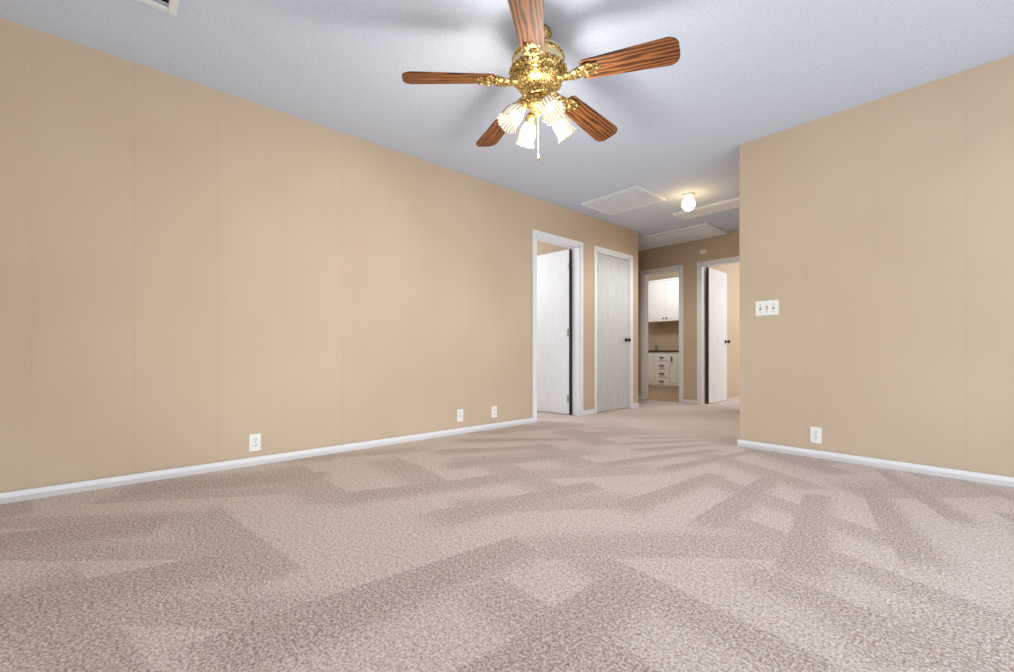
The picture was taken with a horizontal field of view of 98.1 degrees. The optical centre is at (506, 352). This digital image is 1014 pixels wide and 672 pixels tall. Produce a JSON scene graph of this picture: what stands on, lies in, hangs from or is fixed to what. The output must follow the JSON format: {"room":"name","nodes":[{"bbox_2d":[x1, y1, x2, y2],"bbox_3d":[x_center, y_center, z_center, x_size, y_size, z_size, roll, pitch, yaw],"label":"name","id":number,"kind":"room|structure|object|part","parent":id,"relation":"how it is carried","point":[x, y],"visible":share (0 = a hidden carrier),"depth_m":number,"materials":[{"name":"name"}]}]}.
{"room":"empty living room","nodes":[
{"label":"empty living room","id":0,"kind":"room"},
{"bbox_2d":[0,18,637,492],"bbox_3d":[-1.128,-0.460,3.546,7.870,2.440,0.100,0,0,-42],"label":"wall","id":1,"kind":"structure","parent":0,"point":[189,271],"depth_m":2.86,"materials":[{"name":"paint"}]},
{"bbox_2d":[249,433,260,451],"bbox_3d":[-1.695,0.605,2.962,0.070,0.115,0.010,0,0,-42],"label":"outlet","id":2,"kind":"object","parent":1,"relation":"attached to","point":[254,439],"visible":1,"depth_m":2.96,"materials":[{"name":"white plastic"}]},
{"bbox_2d":[0,418,532,503],"bbox_3d":[-1.869,0.732,2.803,5.773,0.057,0.012,0,0,-42],"label":"baseboard","id":3,"kind":"structure","parent":1,"relation":"attached to","point":[75,487],"depth_m":2.82,"materials":[{"name":"white wood"}]},
{"bbox_2d":[457,409,462,421],"bbox_3d":[-0.435,0.585,4.096,0.070,0.115,0.010,0,0,-42],"label":"outlet","id":4,"kind":"object","parent":1,"relation":"attached to","point":[459,411],"visible":1,"depth_m":4.09,"materials":[{"name":"white plastic"}]},
{"bbox_2d":[491,406,496,417],"bbox_3d":[-0.126,0.590,4.374,0.070,0.115,0.010,0,0,-42],"label":"outlet","id":5,"kind":"object","parent":1,"relation":"attached to","point":[493,408],"visible":1,"depth_m":4.37,"materials":[{"name":"white plastic"}]},
{"bbox_2d":[532,229,582,422],"bbox_3d":[0.597,-0.284,5.023,0.864,2.087,0.014,0,0,-42],"label":"trim","id":6,"kind":"structure","parent":1,"relation":"attached to","point":[534,232],"depth_m":4.75,"materials":[{"name":"white wood"}]},
{"bbox_2d":[536,235,579,421],"bbox_3d":[0.559,-0.258,5.065,0.760,2.035,0.104,0,0,-42],"label":"door","id":7,"kind":"structure","parent":1,"relation":"in","point":[575,249],"depth_m":5.29,"materials":[{"name":"white wood"}]},
{"bbox_2d":[537,249,571,414],"bbox_3d":[0.515,-0.251,5.594,0.177,2.005,0.730,0,0,-45],"label":"door leaf","id":8,"kind":"structure","parent":7,"relation":"attached to","point":[554,270],"depth_m":5.48,"materials":[{"name":"paint"}]},
{"bbox_2d":[583,409,593,414],"bbox_3d":[1.000,0.732,5.387,0.221,0.057,0.012,0,0,-42],"label":"baseboard","id":9,"kind":"structure","parent":1,"relation":"attached to","point":[585,412],"depth_m":5.37,"materials":[{"name":"white"}]},
{"bbox_2d":[597,251,629,407],"bbox_3d":[1.366,-0.258,5.791,0.760,2.035,0.104,0,0,-42],"label":"door","id":10,"kind":"structure","parent":1,"relation":"in","point":[597,251],"depth_m":6.00,"materials":[{"name":"white wood"}]},
{"bbox_2d":[594,246,632,413],"bbox_3d":[1.404,-0.284,5.749,0.864,2.087,0.014,0,0,-42],"label":"trim","id":11,"kind":"structure","parent":1,"relation":"attached to","point":[596,248],"depth_m":5.63,"materials":[{"name":"white wood"}]},
{"bbox_2d":[597,253,630,411],"bbox_3d":[1.377,-0.251,5.774,0.725,2.005,0.177,0,0,-42],"label":"closet door leaf","id":12,"kind":"structure","parent":1,"relation":"in","point":[612,272],"depth_m":5.74,"materials":[{"name":"grey paint"}]},
{"bbox_2d":[0,396,1013,671],"bbox_3d":[0.998,0.785,4.720,12.600,0.050,9.400,0,0,-42],"label":"floor","id":13,"kind":"structure","parent":0,"point":[643,538],"depth_m":1.58,"materials":[{"name":"beige carpet"}]},
{"bbox_2d":[0,0,1013,236],"bbox_3d":[0.998,-1.705,4.720,12.600,0.050,9.400,0,0,-42],"label":"ceiling","id":14,"kind":"structure","parent":0,"point":[745,71],"depth_m":2.58,"materials":[{"name":"white paint"}]},
{"bbox_2d":[138,0,178,15],"bbox_3d":[-1.677,-1.667,1.922,0.400,0.026,0.300,0,0,-42],"label":"ceiling vent","id":15,"kind":"object","parent":14,"relation":"in","point":[170,6],"visible":1,"depth_m":2.10,"materials":[{"name":"white metal"}]},
{"bbox_2d":[402,0,679,160],"bbox_3d":[0.192,-1.339,2.350,1.302,0.683,1.345,0,0,-42],"label":"ceiling fan","id":16,"kind":"object","parent":14,"relation":"hanging from","point":[538,69],"visible":1,"depth_m":2.21,"materials":[{"name":"gold metal"}]},
{"bbox_3d":[-0.296,-1.396,2.241,0.465,0.008,0.152,-5,14,-9],"label":"blade","id":17,"kind":"part","parent":16,"relation":"part of","materials":[{"name":"brown wood"}]},
{"bbox_3d":[-0.048,-1.396,2.729,0.152,0.008,0.465,-15,2,-27],"label":"blade","id":18,"kind":"part","parent":16,"relation":"part of","materials":[{"name":"brown wood"}]},
{"bbox_3d":[0.034,-1.217,2.264,0.123,0.127,0.124,40,-13,-16],"label":"lamp shade","id":19,"kind":"part","parent":16,"relation":"part of","materials":[{"name":"white glass"}]},
{"bbox_3d":[0.114,-1.217,2.444,0.124,0.127,0.123,0,38,-21],"label":"lamp shade","id":20,"kind":"part","parent":16,"relation":"part of","materials":[{"name":"white glass"}]},
{"bbox_3d":[0.091,-1.396,1.854,0.152,0.008,0.465,13,7,8],"label":"blade","id":21,"kind":"part","parent":16,"relation":"part of","materials":[{"name":"brown wood"}]},
{"bbox_3d":[0.162,-1.122,2.286,0.012,0.250,0.011,0,0,-42],"label":"pull chain","id":22,"kind":"part","parent":16,"relation":"part of","materials":[{"name":"gold metal"}]},
{"bbox_3d":[0.164,-1.514,2.314,0.268,0.147,0.268,0,0,-42],"label":"motor","id":23,"kind":"part","parent":16,"relation":"part of","materials":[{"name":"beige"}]},
{"bbox_3d":[0.213,-1.223,2.186,0.044,0.059,0.043,0,-38,-21],"label":"bulb","id":24,"kind":"part","parent":16,"relation":"part of","materials":[{"name":"white glass"}]},
{"bbox_3d":[0.214,-1.217,2.184,0.124,0.127,0.123,0,-38,-21],"label":"lamp shade","id":25,"kind":"part","parent":16,"relation":"part of","materials":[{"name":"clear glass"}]},
{"bbox_3d":[0.294,-1.217,2.364,0.123,0.127,0.124,-40,13,-16],"label":"lamp shade","id":26,"kind":"part","parent":16,"relation":"part of","materials":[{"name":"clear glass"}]},
{"bbox_3d":[0.493,-1.396,2.643,0.465,0.008,0.152,7,-18,-45],"label":"blade","id":27,"kind":"part","parent":16,"relation":"part of","materials":[{"name":"brown wood"}]},
{"bbox_3d":[0.579,-1.396,2.103,0.465,0.008,0.152,6,-10,27],"label":"blade","id":28,"kind":"part","parent":16,"relation":"part of","materials":[{"name":"brown wood"}]},
{"bbox_2d":[581,185,665,215],"bbox_3d":[1.282,-1.667,4.868,0.580,0.026,0.720,0,0,-42],"label":"ceiling vent","id":29,"kind":"object","parent":14,"relation":"in","point":[634,197],"visible":1,"depth_m":4.82,"materials":[{"name":"white metal"}]},
{"bbox_2d":[638,223,728,250],"bbox_3d":[2.302,-1.662,6.500,0.680,0.040,1.600,0,0,-42],"label":"ceiling vent","id":30,"kind":"object","parent":14,"relation":"in","point":[704,230],"visible":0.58,"depth_m":6.25,"materials":[{"name":"white metal"}]},
{"bbox_2d":[682,192,694,210],"bbox_3d":[1.930,-1.593,4.678,0.136,0.173,0.136,0,0,-42],"label":"hall ceiling light","id":31,"kind":"object","parent":14,"relation":"attached to","point":[688,204],"visible":1,"depth_m":4.64,"materials":[{"name":"white glass"}]},
{"bbox_3d":[1.930,-1.575,4.678,0.136,0.136,0.136,0,0,-42],"label":"globe","id":32,"kind":"part","parent":31,"relation":"part of","materials":[{"name":"white glass"}]},
{"bbox_2d":[673,197,738,219],"bbox_3d":[2.364,-1.667,5.123,0.290,0.026,0.770,0,0,-42],"label":"ceiling vent","id":33,"kind":"object","parent":14,"relation":"in","point":[733,203],"visible":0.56,"depth_m":5.11,"materials":[{"name":"white metal"}]},
{"bbox_2d":[537,241,569,255],"bbox_3d":[0.633,-0.460,5.805,0.100,2.440,0.900,0,0,-42],"label":"wall","id":34,"kind":"structure","parent":0,"point":[542,247],"depth_m":5.84,"materials":[{"name":"paint"}]},
{"bbox_2d":[647,390,678,401],"bbox_3d":[2.699,0.758,8.256,2.180,0.004,2.420,0,0,-42],"label":"floor","id":35,"kind":"structure","parent":0,"point":[670,396],"depth_m":7.74,"materials":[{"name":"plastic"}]},
{"bbox_2d":[648,350,678,391],"bbox_3d":[3.167,0.360,8.880,0.640,0.800,0.980,0,0,-42],"label":"vanity cabinet","id":36,"kind":"object","parent":35,"relation":"on","point":[663,365],"visible":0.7,"depth_m":8.57,"materials":[{"name":"white wood"}]},
{"bbox_2d":[648,271,678,350],"bbox_3d":[3.572,-0.460,8.989,0.100,2.440,2.500,0,0,-42],"label":"wall","id":37,"kind":"structure","parent":0,"point":[666,335],"depth_m":9.23,"materials":[{"name":"paint"}]},
{"bbox_2d":[648,277,678,322],"bbox_3d":[3.291,-1.048,8.924,0.396,0.855,0.850,0,0,-42],"label":"wall cabinet","id":38,"kind":"object","parent":37,"relation":"attached to","point":[663,294],"visible":0.76,"depth_m":8.84,"materials":[{"name":"white wood"}]},
{"bbox_3d":[3.299,-1.458,8.931,0.375,0.035,0.850,0,0,-42],"label":"crown","id":39,"kind":"part","parent":38,"relation":"part of","materials":[{"name":"white wood"}]},
{"bbox_2d":[638,230,738,399],"bbox_3d":[2.342,-0.460,7.068,0.100,2.440,3.110,0,0,-42],"label":"wall","id":40,"kind":"structure","parent":0,"point":[690,255],"depth_m":6.58,"materials":[{"name":"paint"}]},
{"bbox_2d":[641,265,682,402],"bbox_3d":[2.459,-0.258,6.938,0.104,2.035,0.610,0,0,-42],"label":"door frame","id":41,"kind":"structure","parent":40,"relation":"in","point":[673,270],"depth_m":7.13,"materials":[{"name":"white wood"}]},
{"bbox_2d":[683,399,696,403],"bbox_3d":[2.727,0.732,6.556,0.012,0.057,0.211,0,0,-42],"label":"baseboard","id":42,"kind":"structure","parent":40,"relation":"attached to","point":[684,400],"depth_m":6.54,"materials":[{"name":"white wood"}]},
{"bbox_2d":[697,256,738,403],"bbox_3d":[3.086,-0.284,6.156,0.014,2.087,0.864,0,0,-42],"label":"trim","id":43,"kind":"structure","parent":40,"relation":"attached to","point":[699,264],"depth_m":6.44,"materials":[{"name":"white wood"}]},
{"bbox_2d":[709,268,726,402],"bbox_3d":[3.217,-0.250,6.738,0.716,2.005,0.035,0,0,-44],"label":"door","id":44,"kind":"structure","parent":40,"relation":"in","point":[717,279],"depth_m":6.70,"materials":[{"name":"white wood"}]},
{"bbox_2d":[701,260,738,403],"bbox_3d":[3.129,-0.258,6.195,0.104,2.035,0.760,0,0,-42],"label":"door","id":45,"kind":"structure","parent":40,"relation":"in","point":[734,261],"depth_m":6.44,"materials":[{"name":"white wood"}]},
{"bbox_2d":[706,267,708,403],"bbox_3d":[2.955,-0.250,6.484,0.013,2.005,0.035,0,0,-44],"label":"door frame","id":46,"kind":"structure","parent":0,"point":[707,269],"depth_m":6.48,"materials":[{"name":"white wood"}]},
{"bbox_2d":[705,263,738,400],"bbox_3d":[3.608,-0.460,7.380,2.200,2.440,0.100,0,0,-42],"label":"wall","id":47,"kind":"structure","parent":0,"point":[732,270],"depth_m":7.55,"materials":[{"name":"paint"}]},
{"bbox_2d":[739,54,1013,476],"bbox_3d":[3.005,-0.460,2.387,0.100,2.440,3.247,0,0,-42],"label":"wall","id":48,"kind":"structure","parent":0,"point":[881,231],"depth_m":2.87,"materials":[{"name":"paint"}]},
{"bbox_2d":[755,300,778,315],"bbox_3d":[2.008,-0.345,3.404,0.019,0.114,0.164,0,0,-42],"label":"switch","id":49,"kind":"object","parent":48,"relation":"attached to","point":[770,307],"visible":1,"depth_m":3.40,"materials":[{"name":"white plastic"}]},
{"bbox_2d":[810,427,821,443],"bbox_3d":[2.225,0.595,3.170,0.010,0.115,0.070,0,0,-42],"label":"outlet","id":50,"kind":"object","parent":48,"relation":"attached to","point":[815,432],"visible":1,"depth_m":3.17,"materials":[{"name":"white plastic"}]},
{"bbox_2d":[739,440,1013,487],"bbox_3d":[2.963,0.732,2.349,0.012,0.057,3.247,0,0,-42],"label":"baseboard","id":51,"kind":"structure","parent":48,"relation":"attached to","point":[985,478],"depth_m":2.87,"materials":[{"name":"white wood"}]}
]}

